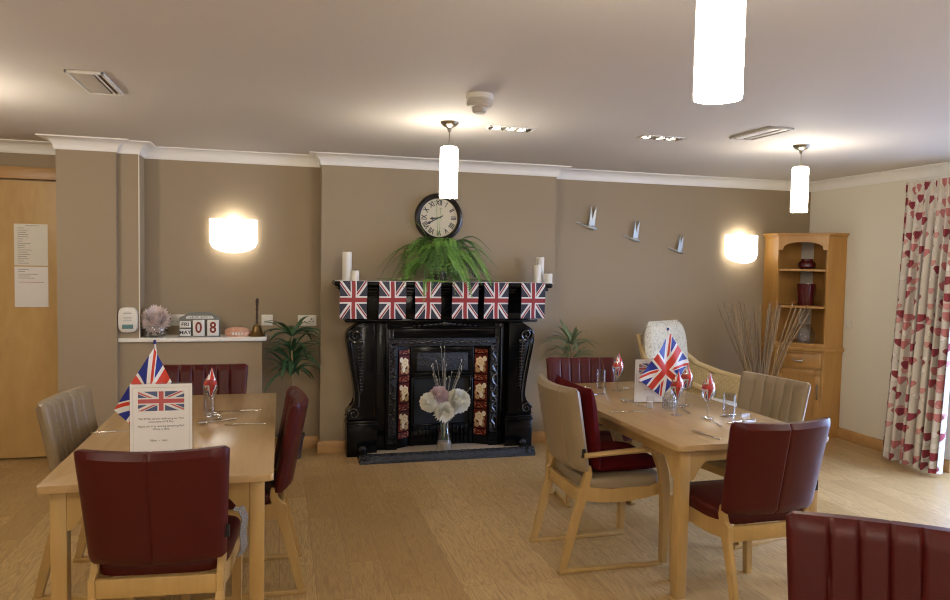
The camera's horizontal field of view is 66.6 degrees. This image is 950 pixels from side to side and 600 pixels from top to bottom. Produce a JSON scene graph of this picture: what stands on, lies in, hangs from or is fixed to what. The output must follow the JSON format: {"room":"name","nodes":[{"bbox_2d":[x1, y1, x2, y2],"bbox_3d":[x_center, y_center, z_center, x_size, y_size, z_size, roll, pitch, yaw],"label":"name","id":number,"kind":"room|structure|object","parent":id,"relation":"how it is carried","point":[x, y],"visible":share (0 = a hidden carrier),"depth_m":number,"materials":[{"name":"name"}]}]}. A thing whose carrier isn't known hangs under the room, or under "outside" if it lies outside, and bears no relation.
{"room":"care facility","nodes":[
{"label":"care facility","id":0,"kind":"room"},
{"bbox_2d":[277,432,304,458],"bbox_3d":[-1.447,1.147,5.692,0.214,0.190,0.214,0,3,-15],"label":"pot","id":1,"kind":"object","parent":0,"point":[303,434],"depth_m":5.67,"materials":[{"name":"brown"}]},
{"bbox_2d":[0,152,810,436],"bbox_3d":[-0.682,0.026,6.250,8.528,2.400,0.295,0,3,-15],"label":"wall","id":2,"kind":"structure","parent":0,"point":[609,285],"depth_m":6.49,"materials":[{"name":"beige paint"}]},
{"bbox_2d":[0,166,57,458],"bbox_3d":[-3.607,0.109,5.403,1.030,2.212,0.104,0,3,-15],"label":"door","id":3,"kind":"structure","parent":2,"relation":"in","point":[28,335],"depth_m":5.47,"materials":[{"name":"brown wood"}]},
{"bbox_2d":[14,224,47,265],"bbox_3d":[-3.344,-0.416,5.447,0.226,0.312,0.004,0,3,-15],"label":"notice","id":4,"kind":"object","parent":3,"relation":"attached to","point":[30,240],"visible":1,"depth_m":5.45,"materials":[{"name":"white paper"}]},
{"bbox_2d":[14,266,48,306],"bbox_3d":[-3.350,-0.099,5.463,0.226,0.305,0.004,0,3,-15],"label":"notice","id":5,"kind":"object","parent":3,"relation":"attached to","point":[31,283],"visible":1,"depth_m":5.46,"materials":[{"name":"white paper"}]},
{"bbox_2d":[55,149,144,427],"bbox_3d":[-2.824,0.022,5.548,0.533,2.400,0.560,0,3,-15],"label":"wall pier","id":6,"kind":"object","parent":2,"relation":"attached to","point":[97,191],"visible":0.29,"depth_m":5.27,"materials":[{"name":"beige paint"}]},
{"bbox_2d":[118,307,137,332],"bbox_3d":[-2.575,0.146,5.370,0.128,0.188,0.047,0,3,-15],"label":"air freshener","id":7,"kind":"object","parent":6,"relation":"attached to","point":[127,316],"visible":1,"depth_m":5.35,"materials":[{"name":"white plastic"}]},
{"bbox_2d":[138,154,139,337],"bbox_3d":[-2.502,-0.396,5.387,0.006,1.364,0.015,0,3,-15],"label":"trim","id":8,"kind":"structure","parent":6,"relation":"attached to","point":[138,154],"depth_m":5.38,"materials":[{"name":"beige paint"}]},
{"bbox_2d":[168,314,184,325],"bbox_3d":[-2.358,0.158,5.686,0.150,0.088,0.015,0,3,-15],"label":"power socket","id":9,"kind":"object","parent":2,"relation":"attached to","point":[174,318],"visible":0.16,"depth_m":5.68,"materials":[{"name":"white plastic"}]},
{"bbox_2d":[139,341,262,393],"bbox_3d":[-2.127,0.771,5.670,0.883,0.918,0.232,0,3,-15],"label":"ledge","id":10,"kind":"object","parent":2,"relation":"attached to","point":[250,353],"visible":0.14,"depth_m":5.57,"materials":[{"name":"beige paint"}]},
{"bbox_2d":[118,334,266,341],"bbox_3d":[-2.168,0.295,5.617,1.058,0.030,0.260,0,3,-15],"label":"board","id":11,"kind":"object","parent":10,"relation":"on","point":[168,338],"visible":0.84,"depth_m":5.51,"materials":[{"name":"white"}]},
{"bbox_2d":[146,330,167,336],"bbox_3d":[-2.433,0.236,5.510,0.180,0.090,0.180,0,3,-15],"label":"bowl","id":12,"kind":"object","parent":11,"relation":"on","point":[161,332],"visible":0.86,"depth_m":5.48,"materials":[{"name":"clear glass"}]},
{"bbox_2d":[140,305,170,332],"bbox_3d":[-2.433,0.143,5.502,0.235,0.222,0.215,0,3,-11],"label":"dahlia","id":13,"kind":"object","parent":12,"relation":"in","point":[155,319],"visible":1,"depth_m":5.46,"materials":[{"name":"pink plant"}]},
{"bbox_2d":[178,312,219,336],"bbox_3d":[-2.119,0.188,5.565,0.298,0.192,0.056,0,3,-15],"label":"calendar","id":14,"kind":"object","parent":11,"relation":"on","point":[192,324],"visible":1,"depth_m":5.56,"materials":[{"name":"grey wood"}]},
{"bbox_2d":[225,327,249,336],"bbox_3d":[-1.860,0.247,5.663,0.192,0.073,0.118,0,3,-15],"label":"tin","id":15,"kind":"object","parent":11,"relation":"on","point":[232,331],"visible":1,"depth_m":5.62,"materials":[{"name":"metal"}]},
{"bbox_2d":[249,298,265,336],"bbox_3d":[-1.716,0.134,5.696,0.132,0.300,0.132,0,3,-15],"label":"bell","id":16,"kind":"object","parent":11,"relation":"on","point":[256,331],"visible":0.99,"depth_m":5.68,"materials":[{"name":"gold metal"}]},
{"bbox_2d":[209,219,256,252],"bbox_3d":[-1.912,-0.505,5.728,0.361,0.267,0.090,0,3,-15],"label":"wall light","id":17,"kind":"object","parent":2,"relation":"attached to","point":[225,235],"visible":1,"depth_m":5.69,"materials":[{"name":"white"}]},
{"bbox_2d":[261,315,272,325],"bbox_3d":[-1.685,0.164,5.860,0.088,0.088,0.027,0,3,-15],"label":"dimmer switch","id":18,"kind":"object","parent":2,"relation":"attached to","point":[263,317],"visible":0.88,"depth_m":5.86,"materials":[{"name":"white plastic"}]},
{"bbox_2d":[298,315,316,325],"bbox_3d":[-1.380,0.169,5.949,0.150,0.088,0.015,0,3,-15],"label":"power socket","id":19,"kind":"object","parent":2,"relation":"attached to","point":[311,321],"visible":0.82,"depth_m":5.95,"materials":[{"name":"white plastic"}]},
{"bbox_2d":[275,431,545,453],"bbox_3d":[0.782,1.194,6.489,5.165,0.096,0.207,0,3,-15],"label":"baseboard","id":20,"kind":"structure","parent":2,"relation":"attached to","point":[334,446],"depth_m":5.91,"materials":[{"name":"brown wood"}]},
{"bbox_2d":[0,134,949,191],"bbox_3d":[0.208,-0.924,2.572,8.328,0.086,7.355,0,3,-15],"label":"trim coving","id":21,"kind":"structure","parent":2,"relation":"attached to","point":[145,149],"depth_m":5.86,"materials":[{"name":"white"}]},
{"bbox_2d":[576,207,596,229],"bbox_3d":[1.003,-0.738,6.485,0.210,0.223,0.040,0,3,-15],"label":"bird","id":22,"kind":"object","parent":2,"relation":"attached to","point":[591,225],"visible":1,"depth_m":6.48},
{"bbox_2d":[622,222,639,241],"bbox_3d":[1.426,-0.631,6.606,0.189,0.201,0.039,0,3,-15],"label":"bird","id":23,"kind":"object","parent":2,"relation":"attached to","point":[636,231],"visible":1,"depth_m":6.60},
{"bbox_2d":[669,235,683,253],"bbox_3d":[1.872,-0.520,6.733,0.168,0.179,0.037,0,3,-15],"label":"bird","id":24,"kind":"object","parent":2,"relation":"attached to","point":[680,244],"visible":1,"depth_m":6.73},
{"bbox_2d":[724,235,757,262],"bbox_3d":[2.541,-0.483,6.887,0.361,0.267,0.090,0,3,-15],"label":"wall light","id":25,"kind":"object","parent":2,"relation":"attached to","point":[738,248],"visible":1,"depth_m":6.84,"materials":[{"name":"white"}]},
{"bbox_2d":[319,165,556,440],"bbox_3d":[-0.334,0.031,6.272,1.988,2.400,0.455,0,3,-15],"label":"wall","id":26,"kind":"structure","parent":0,"point":[365,212],"depth_m":5.93,"materials":[{"name":"beige paint"}]},
{"bbox_2d":[414,193,462,241],"bbox_3d":[-0.297,-0.680,5.979,0.406,0.406,0.047,0,3,-15],"label":"wall clock","id":27,"kind":"object","parent":26,"relation":"attached to","point":[449,223],"visible":0.91,"depth_m":5.98,"materials":[{"name":"black"}]},
{"bbox_2d":[0,0,949,181],"bbox_3d":[0.203,-1.018,2.589,8.728,0.100,7.800,0,3,-15],"label":"ceiling","id":28,"kind":"structure","parent":0,"point":[865,84],"depth_m":3.30,"materials":[{"name":"grey paint"}]},
{"bbox_2d":[64,69,123,95],"bbox_3d":[-1.834,-1.047,3.497,0.164,0.014,0.450,0,3,-15],"label":"ceiling vent","id":29,"kind":"object","parent":28,"relation":"in","point":[92,82],"visible":1,"depth_m":3.46,"materials":[{"name":"white plastic"}]},
{"bbox_2d":[439,120,458,198],"bbox_3d":[-0.156,-0.839,4.338,0.112,0.453,0.112,0,3,-15],"label":"pendant lamp","id":30,"kind":"object","parent":28,"relation":"hanging from","point":[448,154],"visible":1,"depth_m":4.30,"materials":[{"name":"glass"}]},
{"bbox_2d":[466,91,492,114],"bbox_3d":[0.023,-0.979,3.611,0.136,0.092,0.136,0,3,-15],"label":"smoke detector","id":31,"kind":"object","parent":28,"relation":"attached to","point":[479,102],"visible":1,"depth_m":3.56,"materials":[{"name":"white plastic"}]},
{"bbox_2d":[485,125,536,131],"bbox_3d":[0.222,-1.061,4.494,0.300,0.012,0.116,0,3,-15],"label":"recessed light","id":32,"kind":"object","parent":28,"relation":"in","point":[490,127],"visible":1,"depth_m":4.47,"materials":[{"name":"white"}]},
{"bbox_2d":[638,135,686,140],"bbox_3d":[1.222,-1.054,4.716,0.300,0.012,0.116,0,3,-15],"label":"recessed light","id":33,"kind":"object","parent":28,"relation":"in","point":[654,137],"visible":1,"depth_m":4.69,"materials":[{"name":"white"}]},
{"bbox_2d":[693,0,745,103],"bbox_3d":[0.558,-0.685,1.640,0.112,0.453,0.112,0,3,-15],"label":"pendant lamp","id":34,"kind":"object","parent":28,"relation":"hanging from","point":[720,24],"visible":1,"depth_m":1.60,"materials":[{"name":"white glass"}]},
{"bbox_2d":[730,126,793,140],"bbox_3d":[1.770,-1.031,4.481,0.170,0.014,0.400,0,3,-15],"label":"ceiling vent","id":35,"kind":"object","parent":28,"relation":"in","point":[768,131],"visible":1,"depth_m":4.45,"materials":[{"name":"beige"}]},
{"bbox_2d":[790,144,809,212],"bbox_3d":[2.213,-0.826,4.923,0.112,0.453,0.112,0,3,-15],"label":"pendant lamp","id":36,"kind":"object","parent":28,"relation":"hanging from","point":[800,174],"visible":1,"depth_m":4.88,"materials":[{"name":"glass"}]},
{"bbox_2d":[0,437,949,599],"bbox_3d":[0.157,1.478,2.720,8.728,0.100,7.800,0,3,-15],"label":"floor","id":37,"kind":"structure","parent":0,"point":[447,529],"depth_m":4.18,"materials":[{"name":"brown wood"}]},
{"bbox_2d":[32,385,165,599],"bbox_3d":[-1.734,0.900,3.490,0.598,0.903,0.516,1,3,-7],"label":"dining chair","id":38,"kind":"object","parent":37,"relation":"on","point":[66,419],"visible":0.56,"depth_m":3.37,"materials":[{"name":"beige leather"}]},
{"bbox_2d":[36,393,275,599],"bbox_3d":[-1.397,0.986,3.524,0.815,0.740,1.735,0,3,-15],"label":"dining table","id":39,"kind":"object","parent":37,"relation":"on","point":[252,446],"visible":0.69,"depth_m":2.85,"materials":[{"name":"brown wood"}]},
{"bbox_2d":[114,340,172,423],"bbox_3d":[-1.373,0.401,3.016,0.248,0.482,0.140,-1,4,-34],"label":"flag","id":40,"kind":"object","parent":39,"relation":"on","point":[152,371],"visible":0.4,"depth_m":2.95,"materials":[{"name":"multicoloured fabric"}]},
{"bbox_2d":[130,383,191,451],"bbox_3d":[-1.247,0.487,2.892,0.236,0.329,0.082,0,3,-14],"label":"menu sign","id":41,"kind":"object","parent":39,"relation":"on","point":[160,414],"visible":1,"depth_m":2.85,"materials":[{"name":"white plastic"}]},
{"bbox_3d":[-1.378,0.505,3.771,0.074,0.195,0.074,0,3,-15],"label":"wine glass","id":42,"kind":"object","parent":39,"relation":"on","visible":0},
{"bbox_2d":[204,368,216,395],"bbox_3d":[-1.377,0.424,3.767,0.063,0.155,0.063,0,3,-17],"label":"napkin","id":43,"kind":"object","parent":42,"relation":"in","point":[210,384],"visible":1,"depth_m":3.75,"materials":[{"name":"paper"}]},
{"bbox_2d":[73,445,242,599],"bbox_3d":[-1.163,0.950,2.752,0.516,0.903,0.598,1,3,-10],"label":"dining chair","id":44,"kind":"object","parent":37,"relation":"on","point":[154,512],"visible":0.99,"depth_m":2.51,"materials":[{"name":"red leather"}]},
{"bbox_2d":[232,505,247,556],"bbox_3d":[-0.878,0.866,2.700,0.044,0.218,0.098,1,3,6],"label":"strap","id":45,"kind":"object","parent":44,"relation":"hanging from","point":[242,511],"visible":1,"depth_m":2.71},
{"bbox_2d":[163,363,247,394],"bbox_3d":[-1.621,0.861,4.278,0.516,0.903,0.598,0,3,-15],"label":"dining chair","id":46,"kind":"object","parent":37,"relation":"on","point":[230,378],"visible":0.28,"depth_m":4.48,"materials":[{"name":"red leather"}]},
{"bbox_2d":[176,386,308,599],"bbox_3d":[-1.117,0.911,3.514,0.598,0.903,0.516,0,3,-16],"label":"dining chair","id":47,"kind":"object","parent":37,"relation":"on","point":[277,506],"visible":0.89,"depth_m":3.36,"materials":[{"name":"red leather"}]},
{"bbox_2d":[264,316,320,458],"bbox_3d":[-1.427,0.692,5.647,0.433,1.105,0.538,0,3,-15],"label":"dracaena","id":48,"kind":"object","parent":37,"relation":"on","point":[290,364],"visible":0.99,"depth_m":5.64,"materials":[{"name":"green"}]},
{"bbox_2d":[332,280,552,456],"bbox_3d":[-0.260,0.551,5.909,1.774,1.402,0.340,0,3,-15],"label":"fireplace","id":49,"kind":"object","parent":37,"relation":"on","point":[390,361],"visible":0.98,"depth_m":5.99,"materials":[{"name":"black metal"}]},
{"bbox_2d":[342,250,351,280],"bbox_3d":[-0.999,-0.271,5.648,0.072,0.238,0.072,0,3,-15],"label":"pillar candle","id":50,"kind":"object","parent":49,"relation":"on","point":[346,256],"visible":1,"depth_m":5.62,"materials":[{"name":"beige wax"}]},
{"bbox_2d":[351,269,358,280],"bbox_3d":[-0.936,-0.197,5.649,0.062,0.093,0.062,0,3,-15],"label":"pillar candle","id":51,"kind":"object","parent":49,"relation":"on","point":[354,274],"visible":1,"depth_m":5.62,"materials":[{"name":"beige wax"}]},
{"bbox_2d":[377,201,497,309],"bbox_3d":[-0.272,-0.362,5.779,1.035,0.868,0.468,0,3,-15],"label":"potted fern","id":52,"kind":"object","parent":49,"relation":"on","point":[437,256],"visible":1,"depth_m":5.75,"materials":[{"name":"green plant"}]},
{"bbox_2d":[429,271,446,280],"bbox_3d":[-0.297,-0.191,5.867,0.146,0.082,0.146,0,3,-15],"label":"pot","id":53,"kind":"object","parent":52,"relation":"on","point":[444,274],"depth_m":5.82,"materials":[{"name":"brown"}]},
{"bbox_2d":[335,280,544,318],"bbox_3d":[-0.211,0.002,5.734,1.770,0.293,0.012,0,3,-15],"label":"bunting","id":54,"kind":"object","parent":49,"relation":"hanging from","point":[353,294],"visible":1,"depth_m":5.71,"materials":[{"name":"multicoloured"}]},
{"bbox_2d":[410,346,473,378],"bbox_3d":[-0.274,0.512,6.046,0.540,0.275,0.054,0,3,-15],"label":"hood","id":55,"kind":"object","parent":49,"relation":"attached to","point":[422,358],"depth_m":6.03,"materials":[{"name":"black metal"}]},
{"bbox_2d":[332,280,552,293],"bbox_3d":[-0.252,-0.104,5.890,1.774,0.092,0.308,0,3,-15],"label":"mantel shelf","id":56,"kind":"object","parent":49,"relation":"attached to","point":[372,285],"depth_m":5.77,"materials":[{"name":"wood"}]},
{"bbox_2d":[437,431,450,450],"bbox_3d":[-0.248,1.086,5.845,0.128,0.285,0.128,0,3,-15],"label":"glass vase","id":57,"kind":"object","parent":49,"relation":"on","point":[441,444],"visible":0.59,"depth_m":5.80,"materials":[{"name":"beige"}]},
{"bbox_2d":[419,392,442,439],"bbox_3d":[-0.356,0.934,5.772,0.190,0.399,0.146,1,3,5],"label":"chrysanthemum","id":58,"kind":"object","parent":57,"relation":"on","point":[428,403],"visible":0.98,"depth_m":5.74,"materials":[{"name":"white plant"}]},
{"bbox_2d":[430,386,448,439],"bbox_3d":[-0.291,0.909,5.807,0.176,0.446,0.166,0,3,-15],"label":"hydrangea","id":59,"kind":"object","parent":57,"relation":"on","point":[441,394],"visible":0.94,"depth_m":5.76,"materials":[{"name":"pink plant"}]},
{"bbox_2d":[433,401,455,425],"bbox_3d":[-0.247,0.966,5.756,0.183,0.340,0.142,0,3,-15],"label":"chrysanthemum","id":60,"kind":"object","parent":57,"relation":"in","point":[444,412],"visible":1,"depth_m":5.74,"materials":[{"name":"white plant"}]},
{"bbox_2d":[446,388,470,439],"bbox_3d":[-0.139,0.922,5.838,0.214,0.425,0.190,0,3,-15],"label":"chrysanthemum","id":61,"kind":"object","parent":57,"relation":"on","point":[459,399],"visible":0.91,"depth_m":5.79,"materials":[{"name":"white plant"}]},
{"bbox_2d":[533,264,540,282],"bbox_3d":[0.519,-0.225,6.038,0.064,0.163,0.064,0,3,-15],"label":"pillar candle","id":62,"kind":"object","parent":49,"relation":"on","point":[537,268],"visible":1,"depth_m":6.01,"materials":[{"name":"beige wax"}]},
{"bbox_2d":[536,256,543,282],"bbox_3d":[0.550,-0.261,6.116,0.068,0.228,0.068,0,3,-15],"label":"pillar candle","id":63,"kind":"object","parent":49,"relation":"on","point":[539,260],"visible":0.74,"depth_m":6.09,"materials":[{"name":"beige wax"}]},
{"bbox_2d":[544,272,551,282],"bbox_3d":[0.611,-0.188,6.049,0.072,0.091,0.072,0,3,-15],"label":"pillar candle","id":64,"kind":"object","parent":49,"relation":"on","point":[547,277],"visible":0.96,"depth_m":6.02,"materials":[{"name":"beige wax"}]},
{"bbox_2d":[357,438,534,464],"bbox_3d":[-0.223,1.212,5.821,1.422,0.093,0.233,0,3,-15],"label":"hearth fender","id":65,"kind":"object","parent":37,"relation":"on","point":[363,458],"visible":1,"depth_m":5.72,"materials":[{"name":"black metal"}]},
{"bbox_2d":[540,319,599,366],"bbox_3d":[0.813,0.716,6.118,0.596,1.091,0.495,0,3,-15],"label":"spider plant","id":66,"kind":"object","parent":37,"relation":"on","point":[571,337],"visible":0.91,"depth_m":6.18,"materials":[{"name":"green plant"}]},
{"bbox_2d":[544,357,636,507],"bbox_3d":[0.781,0.871,4.950,0.516,0.903,0.598,1,3,-10],"label":"dining chair","id":67,"kind":"object","parent":37,"relation":"on","point":[573,369],"visible":0.32,"depth_m":5.14,"materials":[{"name":"red leather"}]},
{"bbox_2d":[529,374,669,574],"bbox_3d":[0.651,0.901,3.913,0.608,0.947,0.550,0,3,-15],"label":"armchair","id":68,"kind":"object","parent":37,"relation":"on","point":[561,407],"visible":0.98,"depth_m":3.73,"materials":[{"name":"beige wood"}]},
{"bbox_2d":[591,441,655,471],"bbox_3d":[0.745,0.847,3.935,0.390,0.087,0.430,0,3,-15],"label":"seat cushion","id":69,"kind":"object","parent":68,"relation":"on","point":[637,461],"visible":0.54,"depth_m":3.77,"materials":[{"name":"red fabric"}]},
{"bbox_2d":[555,374,600,471],"bbox_3d":[0.546,0.646,3.870,0.130,0.426,0.476,0,3,-15],"label":"cushion","id":70,"kind":"object","parent":69,"relation":"on","point":[588,402],"visible":0.38,"depth_m":3.66,"materials":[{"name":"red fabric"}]},
{"bbox_2d":[545,381,828,599],"bbox_3d":[1.094,0.994,4.266,0.860,0.740,1.700,0,3,-17],"label":"dining table","id":71,"kind":"object","parent":37,"relation":"on","point":[666,430],"visible":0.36,"depth_m":3.69,"materials":[{"name":"brown wood"}]},
{"bbox_2d":[634,360,663,401],"bbox_3d":[1.042,0.482,4.377,0.193,0.268,0.082,1,3,-8],"label":"holder","id":72,"kind":"object","parent":71,"relation":"on","point":[642,393],"visible":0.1,"depth_m":4.33,"materials":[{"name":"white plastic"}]},
{"bbox_2d":[638,328,688,400],"bbox_3d":[1.105,0.389,4.375,0.350,0.457,0.195,0,3,-15],"label":"flag","id":73,"kind":"object","parent":71,"relation":"on","point":[659,375],"visible":0.92,"depth_m":4.31,"materials":[{"name":"multicoloured fabric"}]},
{"bbox_3d":[1.116,0.539,3.997,0.074,0.195,0.074,0,3,-15],"label":"wine glass","id":74,"kind":"object","parent":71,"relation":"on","visible":0},
{"bbox_2d":[671,371,683,396],"bbox_3d":[1.119,0.459,3.993,0.063,0.155,0.063,-1,4,-37],"label":"napkin","id":75,"kind":"object","parent":74,"relation":"in","point":[677,385],"visible":1,"depth_m":3.98,"materials":[{"name":"paper"}]},
{"bbox_3d":[1.266,0.546,3.928,0.074,0.195,0.074,0,3,-15],"label":"wine glass","id":76,"kind":"object","parent":71,"relation":"on","visible":0},
{"bbox_2d":[702,374,715,399],"bbox_3d":[1.268,0.465,3.925,0.063,0.155,0.063,0,3,-20],"label":"napkin","id":77,"kind":"object","parent":76,"relation":"in","point":[708,388],"visible":1,"depth_m":3.91,"materials":[{"name":"paper"}]},
{"bbox_3d":[0.935,0.497,4.739,0.074,0.195,0.074,0,3,-15],"label":"wine glass","id":78,"kind":"object","parent":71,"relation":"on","visible":0},
{"bbox_2d":[613,354,623,374],"bbox_3d":[0.935,0.416,4.734,0.063,0.155,0.063,0,3,-19],"label":"napkin","id":79,"kind":"object","parent":78,"relation":"in","point":[618,364],"visible":1,"depth_m":4.72,"materials":[{"name":"paper"}]},
{"bbox_3d":[1.251,0.527,4.281,0.074,0.195,0.074,0,3,-15],"label":"wine glass","id":80,"kind":"object","parent":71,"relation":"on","visible":0},
{"bbox_2d":[681,364,692,388],"bbox_3d":[1.252,0.446,4.277,0.063,0.155,0.063,3,3,29],"label":"napkin","id":81,"kind":"object","parent":80,"relation":"in","point":[687,377],"visible":0.94,"depth_m":4.26,"materials":[{"name":"paper"}]},
{"bbox_2d":[636,320,740,406],"bbox_3d":[1.813,0.738,6.061,0.726,1.092,0.769,-2,4,-42],"label":"rattan armchair","id":82,"kind":"object","parent":37,"relation":"on","point":[654,335],"visible":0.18,"depth_m":6.16,"materials":[{"name":"wicker"}]},
{"bbox_2d":[643,320,687,374],"bbox_3d":[1.654,0.536,6.231,0.600,0.720,0.120,-2,-4,-42],"label":"cushion","id":83,"kind":"object","parent":82,"relation":"on","point":[655,332],"depth_m":6.11,"materials":[{"name":"white fabric"}]},
{"bbox_2d":[713,398,736,406],"bbox_3d":[1.858,0.882,6.015,0.540,0.110,0.520,-2,4,-42],"label":"seat cushion","id":84,"kind":"object","parent":82,"relation":"on","point":[728,402],"depth_m":5.96,"materials":[{"name":"beige fabric"}]},
{"bbox_2d":[688,371,810,548],"bbox_3d":[1.611,0.919,4.322,0.598,0.903,0.516,0,3,-26],"label":"dining chair","id":85,"kind":"object","parent":37,"relation":"on","point":[778,398],"visible":0.44,"depth_m":4.35,"materials":[{"name":"beige leather"}]},
{"bbox_2d":[669,417,830,599],"bbox_3d":[1.273,0.961,3.402,0.516,0.903,0.598,0,3,-16],"label":"dining chair","id":86,"kind":"object","parent":37,"relation":"on","point":[772,470],"visible":0.91,"depth_m":3.16,"materials":[{"name":"red leather"}]},
{"bbox_2d":[761,233,849,437],"bbox_3d":[3.087,0.319,6.849,0.527,1.892,0.527,0,3,-15],"label":"tall cabinet","id":87,"kind":"object","parent":37,"relation":"on","point":[821,332],"visible":0.66,"depth_m":6.75,"materials":[{"name":"brown wood"}]},
{"bbox_2d":[778,304,824,308],"bbox_3d":[3.104,0.060,6.858,0.491,0.020,0.491,0,3,-15],"label":"shelf","id":88,"kind":"object","parent":87,"relation":"attached to","point":[784,306],"depth_m":6.80,"materials":[{"name":"brown wood"}]},
{"bbox_2d":[779,269,825,271],"bbox_3d":[3.111,-0.283,6.840,0.491,0.020,0.491,0,3,-15],"label":"shelf","id":89,"kind":"object","parent":87,"relation":"attached to","point":[780,270],"depth_m":6.75,"materials":[{"name":"brown wood"}]},
{"bbox_2d":[797,283,815,305],"bbox_3d":[3.131,-0.052,6.842,0.166,0.205,0.166,0,3,-15],"label":"vase","id":90,"kind":"object","parent":87,"relation":"on","point":[805,292],"visible":1,"depth_m":6.78,"materials":[{"name":"red ceramic"}]},
{"bbox_2d":[798,259,815,268],"bbox_3d":[3.139,-0.340,6.838,0.160,0.095,0.160,0,3,-15],"label":"vase","id":91,"kind":"object","parent":87,"relation":"on","point":[804,263],"visible":0.85,"depth_m":6.78,"materials":[{"name":"red ceramic"}]},
{"bbox_2d":[786,511,949,599],"bbox_3d":[1.001,1.046,1.696,0.516,0.903,0.598,2,3,20],"label":"dining chair","id":92,"kind":"object","parent":37,"relation":"on","point":[830,556],"visible":1,"depth_m":1.90,"materials":[{"name":"red leather"}]},
{"bbox_3d":[2.540,1.012,6.444,0.250,0.530,0.250,0,3,-15],"label":"floor vase","id":93,"kind":"object","parent":37,"relation":"on","visible":0},
{"bbox_2d":[717,305,745,370],"bbox_3d":[2.357,0.647,6.394,0.472,1.200,0.048,1,3,-2],"label":"stick","id":94,"kind":"object","parent":93,"relation":"in","point":[717,305],"visible":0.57,"depth_m":6.38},
{"bbox_2d":[723,302,745,369],"bbox_3d":[2.358,0.632,6.382,0.449,1.232,0.023,0,3,-17],"label":"stick","id":95,"kind":"object","parent":93,"relation":"in","point":[723,302],"visible":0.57,"depth_m":6.33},
{"bbox_2d":[733,304,747,370],"bbox_3d":[2.378,0.641,6.331,0.479,1.219,0.047,-1,4,-33],"label":"stick","id":96,"kind":"object","parent":93,"relation":"in","point":[733,304],"visible":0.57,"depth_m":6.25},
{"bbox_2d":[735,302,750,369],"bbox_3d":[2.377,0.631,6.309,0.446,1.240,0.029,-1,4,-35],"label":"stick","id":97,"kind":"object","parent":93,"relation":"in","point":[735,302],"visible":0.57,"depth_m":6.25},
{"bbox_2d":[738,303,753,371],"bbox_3d":[2.433,0.636,6.370,0.306,1.228,0.035,0,3,-12],"label":"stick","id":98,"kind":"object","parent":93,"relation":"in","point":[738,303],"visible":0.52,"depth_m":6.35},
{"bbox_2d":[746,306,754,372],"bbox_3d":[2.424,0.651,6.311,0.369,1.203,0.030,-2,4,-42],"label":"stick","id":99,"kind":"object","parent":93,"relation":"in","point":[746,306],"visible":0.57,"depth_m":6.26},
{"bbox_2d":[748,302,756,372],"bbox_3d":[2.440,0.631,6.334,0.297,1.240,0.022,-1,4,-39],"label":"stick","id":100,"kind":"object","parent":93,"relation":"in","point":[748,302],"visible":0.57,"depth_m":6.30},
{"bbox_2d":[755,302,758,372],"bbox_3d":[2.479,0.632,6.353,0.021,1.237,0.214,4,4,45],"label":"stick","id":101,"kind":"object","parent":93,"relation":"in","point":[755,302],"visible":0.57,"depth_m":6.32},
{"bbox_2d":[763,304,769,373],"bbox_3d":[2.537,0.643,6.336,0.019,1.219,0.159,2,3,10],"label":"stick","id":102,"kind":"object","parent":93,"relation":"in","point":[769,304],"visible":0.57,"depth_m":6.31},
{"bbox_2d":[765,311,775,374],"bbox_3d":[2.579,0.670,6.383,0.013,1.161,0.107,-1,4,-41],"label":"stick","id":103,"kind":"object","parent":93,"relation":"in","point":[775,311],"visible":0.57,"depth_m":6.37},
{"bbox_2d":[766,308,780,374],"bbox_3d":[2.596,0.656,6.365,0.022,1.192,0.155,-2,4,-42],"label":"stick","id":104,"kind":"object","parent":93,"relation":"in","point":[780,308],"visible":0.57,"depth_m":6.35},
{"bbox_2d":[771,303,792,375],"bbox_3d":[2.654,0.636,6.383,0.240,1.232,0.027,2,3,17],"label":"stick","id":105,"kind":"object","parent":93,"relation":"in","point":[792,303],"visible":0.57,"depth_m":6.37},
{"bbox_2d":[772,307,795,372],"bbox_3d":[2.653,0.653,6.384,0.290,1.200,0.048,2,3,22],"label":"stick","id":106,"kind":"object","parent":93,"relation":"in","point":[795,307],"visible":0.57,"depth_m":6.34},
{"bbox_2d":[772,307,801,375],"bbox_3d":[2.674,0.653,6.372,0.328,1.202,0.049,3,3,26],"label":"stick","id":107,"kind":"object","parent":93,"relation":"in","point":[800,307],"visible":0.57,"depth_m":6.33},
{"bbox_2d":[775,305,806,375],"bbox_3d":[2.696,0.644,6.373,0.372,1.220,0.044,2,3,18],"label":"stick","id":108,"kind":"object","parent":93,"relation":"in","point":[806,305],"visible":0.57,"depth_m":6.34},
{"bbox_2d":[776,311,809,376],"bbox_3d":[2.710,0.669,6.347,0.378,1.174,0.043,2,3,22],"label":"stick","id":109,"kind":"object","parent":93,"relation":"in","point":[809,311],"visible":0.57,"depth_m":6.33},
{"bbox_2d":[804,175,949,459],"bbox_3d":[4.317,0.253,3.691,0.200,2.400,7.255,0,3,-15],"label":"wall","id":110,"kind":"structure","parent":0,"point":[872,215],"depth_m":6.41,"materials":[{"name":"beige paint"}]},
{"bbox_2d":[837,427,949,472],"bbox_3d":[3.466,1.248,6.413,0.020,0.096,1.675,0,3,-15],"label":"baseboard","id":111,"kind":"structure","parent":110,"relation":"attached to","point":[855,437],"depth_m":6.42,"materials":[{"name":"brown wood"}]},
{"bbox_2d":[909,175,949,181],"bbox_3d":[3.929,-0.886,4.556,0.110,0.024,2.750,0,3,-15],"label":"rail","id":112,"kind":"object","parent":110,"relation":"attached to","point":[944,176],"visible":0.55,"depth_m":5.69,"materials":[{"name":"white"}]},
{"bbox_2d":[882,177,949,474],"bbox_3d":[3.482,0.183,5.670,0.151,2.242,0.545,0,3,-15],"label":"curtain","id":113,"kind":"object","parent":112,"relation":"hanging from","point":[919,383],"visible":1,"depth_m":5.64,"materials":[{"name":"fabric"}]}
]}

